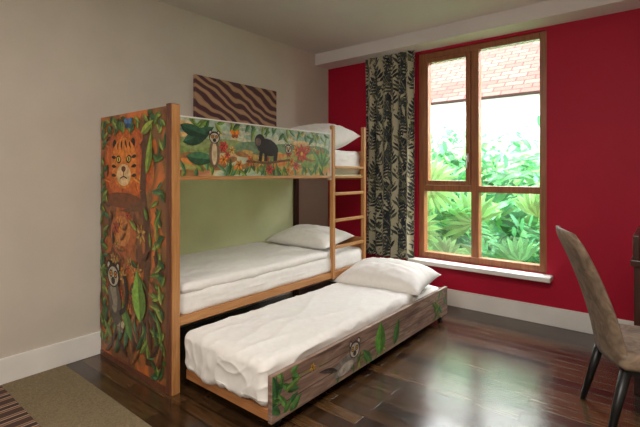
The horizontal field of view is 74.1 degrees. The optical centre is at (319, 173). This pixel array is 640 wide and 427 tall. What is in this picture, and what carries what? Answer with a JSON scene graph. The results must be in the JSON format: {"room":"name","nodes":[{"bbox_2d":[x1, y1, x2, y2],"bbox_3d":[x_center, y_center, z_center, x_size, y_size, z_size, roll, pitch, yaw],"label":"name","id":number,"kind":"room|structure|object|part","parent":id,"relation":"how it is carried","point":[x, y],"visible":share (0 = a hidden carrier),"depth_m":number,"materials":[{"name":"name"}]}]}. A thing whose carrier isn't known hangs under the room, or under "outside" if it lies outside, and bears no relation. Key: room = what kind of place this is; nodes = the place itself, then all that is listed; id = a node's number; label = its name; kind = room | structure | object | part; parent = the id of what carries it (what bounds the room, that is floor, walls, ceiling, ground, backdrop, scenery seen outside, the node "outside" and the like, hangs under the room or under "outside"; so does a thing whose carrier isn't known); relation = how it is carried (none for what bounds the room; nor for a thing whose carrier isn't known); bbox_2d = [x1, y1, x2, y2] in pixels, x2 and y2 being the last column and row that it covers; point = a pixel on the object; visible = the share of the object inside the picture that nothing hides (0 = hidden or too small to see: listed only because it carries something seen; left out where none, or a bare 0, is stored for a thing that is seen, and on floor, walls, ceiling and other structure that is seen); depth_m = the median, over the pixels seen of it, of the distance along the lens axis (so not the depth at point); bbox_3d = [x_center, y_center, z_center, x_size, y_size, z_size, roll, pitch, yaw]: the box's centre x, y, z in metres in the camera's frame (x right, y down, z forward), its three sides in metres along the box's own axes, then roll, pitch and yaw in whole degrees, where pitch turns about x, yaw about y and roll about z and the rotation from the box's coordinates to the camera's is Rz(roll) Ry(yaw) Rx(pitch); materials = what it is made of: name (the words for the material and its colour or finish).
{"room":"bedroom","nodes":[
{"label":"bedroom","id":0,"kind":"room"},
{"bbox_2d":[0,365,151,426],"bbox_3d":[-0.911,1.298,0.322,4.600,0.104,2.850,0,0,39],"label":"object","id":1,"kind":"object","parent":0,"point":[59,396],"depth_m":2.32,"materials":[{"name":"beige carpet"}]},
{"bbox_2d":[0,386,40,426],"bbox_3d":[-1.972,1.241,1.506,1.040,0.010,1.650,0,0,39],"label":"striped rug","id":2,"kind":"object","parent":1,"relation":"on","point":[12,414],"visible":1,"depth_m":2.18,"materials":[{"name":"fabric"}]},
{"bbox_2d":[0,0,327,358],"bbox_3d":[-1.686,-0.050,2.897,0.150,2.600,5.870,0,0,39],"label":"wall","id":3,"kind":"structure","parent":0,"point":[66,66],"depth_m":2.84,"materials":[{"name":"beige paint"}]},
{"bbox_2d":[0,279,328,384],"bbox_3d":[-1.636,1.173,2.824,0.018,0.155,5.520,0,0,39],"label":"baseboard","id":4,"kind":"structure","parent":3,"relation":"attached to","point":[28,363],"depth_m":2.72,"materials":[{"name":"white paint"}]},
{"bbox_2d":[193,74,275,126],"bbox_3d":[-0.748,-0.630,3.900,0.032,0.400,0.950,0,0,39],"label":"picture","id":5,"kind":"object","parent":3,"relation":"attached to","point":[213,98],"visible":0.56,"depth_m":3.82},
{"bbox_2d":[66,281,639,426],"bbox_3d":[0.940,1.300,2.599,4.600,0.100,3.020,0,0,39],"label":"floor","id":6,"kind":"structure","parent":0,"point":[468,368],"depth_m":2.49,"materials":[{"name":"brown wood"}]},
{"bbox_2d":[100,103,365,395],"bbox_3d":[-0.544,0.410,3.435,0.903,1.680,2.015,0,0,39],"label":"bunk bed","id":7,"kind":"object","parent":6,"relation":"on","point":[189,206],"visible":0.98,"depth_m":2.79,"materials":[{"name":"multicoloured wood"}]},
{"bbox_3d":[-1.185,0.420,2.690,0.843,1.620,0.030,0,0,39],"label":"panel","id":8,"kind":"part","parent":7,"relation":"part of","materials":[{"name":"multicoloured wood"}]},
{"bbox_3d":[-0.840,0.425,2.416,0.040,1.650,0.060,0,0,39],"label":"post","id":9,"kind":"part","parent":7,"relation":"part of","materials":[{"name":"brown wood"}]},
{"bbox_3d":[-0.880,0.443,3.728,0.012,0.815,1.885,0,0,39],"label":"panel","id":10,"kind":"part","parent":7,"relation":"part of","materials":[{"name":"green paint"}]},
{"bbox_2d":[180,242,327,293],"bbox_3d":[-0.684,0.671,3.245,0.853,0.080,1.399,0,0,39],"label":"duvet","id":11,"kind":"object","parent":7,"relation":"on","point":[212,268],"depth_m":3.12,"materials":[{"name":"white fabric"}]},
{"bbox_3d":[-0.214,0.845,3.173,0.036,0.050,1.905,0,0,39],"label":"rail","id":12,"kind":"part","parent":7,"relation":"part of","materials":[{"name":"brown wood"}]},
{"bbox_3d":[-0.531,0.756,3.454,0.872,0.176,1.933,0,0,39],"label":"mattress","id":13,"kind":"part","parent":7,"relation":"part of","materials":[{"name":"white fabric"}]},
{"bbox_3d":[-0.201,0.025,3.195,0.039,0.020,1.955,0,0,39],"label":"rail","id":14,"kind":"part","parent":7,"relation":"part of","materials":[{"name":"brown wood"}]},
{"bbox_3d":[-0.255,0.630,4.466,0.048,1.240,0.050,0,0,39],"label":"post","id":15,"kind":"part","parent":7,"relation":"part of","materials":[{"name":"brown wood"}]},
{"bbox_2d":[265,224,353,248],"bbox_3d":[-0.099,0.579,3.985,0.720,0.196,0.457,0,0,37],"label":"pillow","id":16,"kind":"object","parent":7,"relation":"on","point":[308,236],"visible":0.91,"depth_m":3.84,"materials":[{"name":"white fabric"}]},
{"bbox_2d":[291,123,360,149],"bbox_3d":[-0.069,-0.326,3.974,0.780,0.301,0.466,0,0,41],"label":"pillow","id":17,"kind":"object","parent":7,"relation":"on","point":[343,136],"visible":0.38,"depth_m":3.79,"materials":[{"name":"white fabric"}]},
{"bbox_3d":[0.086,-0.080,4.208,0.805,0.260,0.020,0,0,39],"label":"head rail","id":18,"kind":"part","parent":7,"relation":"part of","materials":[{"name":"brown wood"}]},
{"bbox_3d":[-0.540,-0.103,3.460,0.852,0.234,1.937,0,0,39],"label":"mattress","id":19,"kind":"part","parent":7,"relation":"part of","materials":[{"name":"white fabric"}]},
{"bbox_3d":[0.086,0.735,4.208,0.805,0.290,0.020,0,0,39],"label":"head rail","id":20,"kind":"part","parent":7,"relation":"part of","materials":[{"name":"brown wood"}]},
{"bbox_2d":[185,282,446,426],"bbox_3d":[0.144,1.066,3.025,0.720,0.368,2.125,0,0,39],"label":"bed","id":21,"kind":"object","parent":6,"relation":"on","point":[269,361],"visible":0.91,"depth_m":2.41,"materials":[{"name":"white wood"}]},
{"bbox_3d":[-0.502,1.153,2.244,0.673,0.055,0.030,0,0,39],"label":"foot rail","id":22,"kind":"part","parent":21,"relation":"part of","materials":[{"name":"brown wood"}]},
{"bbox_2d":[333,257,440,295],"bbox_3d":[0.563,0.841,3.563,0.760,0.246,0.517,0,0,33],"label":"pillow","id":23,"kind":"object","parent":21,"relation":"on","point":[398,275],"visible":0.83,"depth_m":3.41,"materials":[{"name":"white fabric"}]},
{"bbox_3d":[0.140,1.044,3.030,0.675,0.204,2.063,0,0,39],"label":"trundle mattress","id":24,"kind":"part","parent":21,"relation":"part of","materials":[{"name":"white fabric"}]},
{"bbox_2d":[556,225,639,426],"bbox_3d":[1.555,0.763,2.096,0.679,0.978,0.468,0,0,19],"label":"upholstered chair","id":25,"kind":"object","parent":6,"relation":"on","point":[619,343],"visible":1,"depth_m":2.00,"materials":[{"name":"beige fabric"}]},
{"bbox_3d":[1.497,1.078,2.327,0.121,0.349,0.048,0,0,33],"label":"leg","id":26,"kind":"part","parent":25,"relation":"part of","materials":[{"name":"black metal"}]},
{"bbox_3d":[1.360,0.582,2.163,0.266,0.615,0.450,0,0,19],"label":"backrest","id":27,"kind":"part","parent":25,"relation":"part of","materials":[{"name":"beige fabric"}]},
{"bbox_3d":[1.366,1.078,1.951,0.121,0.349,0.048,0,0,5],"label":"leg","id":28,"kind":"part","parent":25,"relation":"part of","materials":[{"name":"black metal"}]},
{"bbox_3d":[1.646,0.909,2.064,0.400,0.030,0.400,0,0,19],"label":"seat frame","id":29,"kind":"part","parent":25,"relation":"part of","materials":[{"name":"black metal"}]},
{"bbox_3d":[1.655,0.854,2.063,0.467,0.100,0.464,0,0,19],"label":"seat","id":30,"kind":"part","parent":25,"relation":"part of","materials":[{"name":"beige fabric"}]},
{"bbox_2d":[630,226,639,395],"bbox_3d":[2.474,0.800,2.196,1.370,0.900,0.610,0,0,39],"label":"writing desk","id":31,"kind":"object","parent":6,"relation":"on","point":[635,260],"visible":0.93,"depth_m":2.40,"materials":[{"name":"brown wood"}]},
{"bbox_3d":[1.973,0.885,2.610,0.040,0.730,0.560,0,0,39],"label":"panel","id":32,"kind":"part","parent":31,"relation":"part of","materials":[{"name":"brown wood"}]},
{"bbox_2d":[158,0,547,53],"bbox_3d":[0.041,-1.400,1.494,4.600,0.100,5.870,0,0,39],"label":"ceiling","id":33,"kind":"structure","parent":0,"point":[312,26],"depth_m":3.63,"materials":[{"name":"paint"}]},
{"bbox_2d":[315,0,639,68],"bbox_3d":[1.690,-1.288,3.523,4.300,0.125,0.240,0,0,39],"label":"ceiling beam","id":34,"kind":"structure","parent":33,"relation":"attached to","point":[550,12],"depth_m":3.67,"materials":[{"name":"paint"}]},
{"bbox_2d":[365,50,414,259],"bbox_3d":[0.713,-0.188,4.361,0.583,2.075,0.077,0,0,39],"label":"patterned curtain","id":35,"kind":"object","parent":34,"relation":"hanging from","point":[390,79],"visible":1,"depth_m":4.34,"materials":[{"name":"black fabric"}]},
{"bbox_2d":[328,8,639,320],"bbox_3d":[1.829,-0.050,3.694,4.300,2.600,0.200,0,0,39],"label":"wall","id":36,"kind":"structure","parent":0,"point":[593,64],"depth_m":3.38,"materials":[{"name":"paint"}]},
{"bbox_2d":[424,51,470,185],"bbox_3d":[1.221,-0.516,4.085,0.463,1.248,0.120,0,0,39],"label":"window","id":37,"kind":"structure","parent":36,"relation":"in","point":[465,55],"depth_m":4.12,"materials":[{"name":"brown wood"}]},
{"bbox_3d":[1.361,-0.120,3.925,0.020,0.140,0.048,0,0,39],"label":"handle","id":38,"kind":"part","parent":37,"relation":"part of","materials":[{"name":"silver metal"}]},
{"bbox_2d":[408,257,552,282],"bbox_3d":[1.407,0.855,3.856,1.260,0.041,0.180,0,0,39],"label":"window sill","id":39,"kind":"structure","parent":36,"relation":"attached to","point":[524,275],"depth_m":3.74,"materials":[{"name":"white paint"}]},
{"bbox_2d":[329,277,633,333],"bbox_3d":[1.767,1.173,3.603,4.282,0.155,0.018,0,0,39],"label":"baseboard","id":40,"kind":"structure","parent":36,"relation":"attached to","point":[541,314],"depth_m":3.61,"materials":[{"name":"white paint"}]},
{"bbox_2d":[419,30,546,272],"bbox_3d":[1.470,-0.185,3.934,1.160,2.030,0.080,0,0,39],"label":"frame","id":41,"kind":"object","parent":36,"relation":"attached to","point":[476,189],"visible":0.94,"depth_m":3.91,"materials":[{"name":"brown wood"}]},
{"label":"outside","id":42,"kind":"structure","parent":0,"visible":0},
{"bbox_3d":[3.012,1.650,5.387,16.000,0.200,3.820,0,0,39],"label":"ground","id":43,"kind":"structure","parent":42,"visible":0},
{"bbox_2d":[427,115,539,263],"bbox_3d":[1.866,0.534,5.559,9.523,2.760,2.296,0,0,39],"label":"plants","id":44,"kind":"object","parent":43,"relation":"on","point":[448,231],"visible":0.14,"depth_m":5.16,"materials":[{"name":"green plant"}]},
{"bbox_2d":[431,137,539,257],"bbox_3d":[3.236,0.500,6.455,15.000,2.100,0.300,0,0,39],"label":"bank","id":45,"kind":"object","parent":43,"relation":"on","point":[534,150],"visible":0.02,"depth_m":6.52,"materials":[{"name":"green plant"}]},
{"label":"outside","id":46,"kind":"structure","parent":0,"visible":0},
{"bbox_2d":[431,41,539,141],"bbox_3d":[3.953,-0.674,8.131,18.000,4.848,2.243,0,0,39],"label":"neighbouring building","id":47,"kind":"structure","parent":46,"point":[510,76],"depth_m":7.94,"materials":[{"name":"brick"}]}
]}

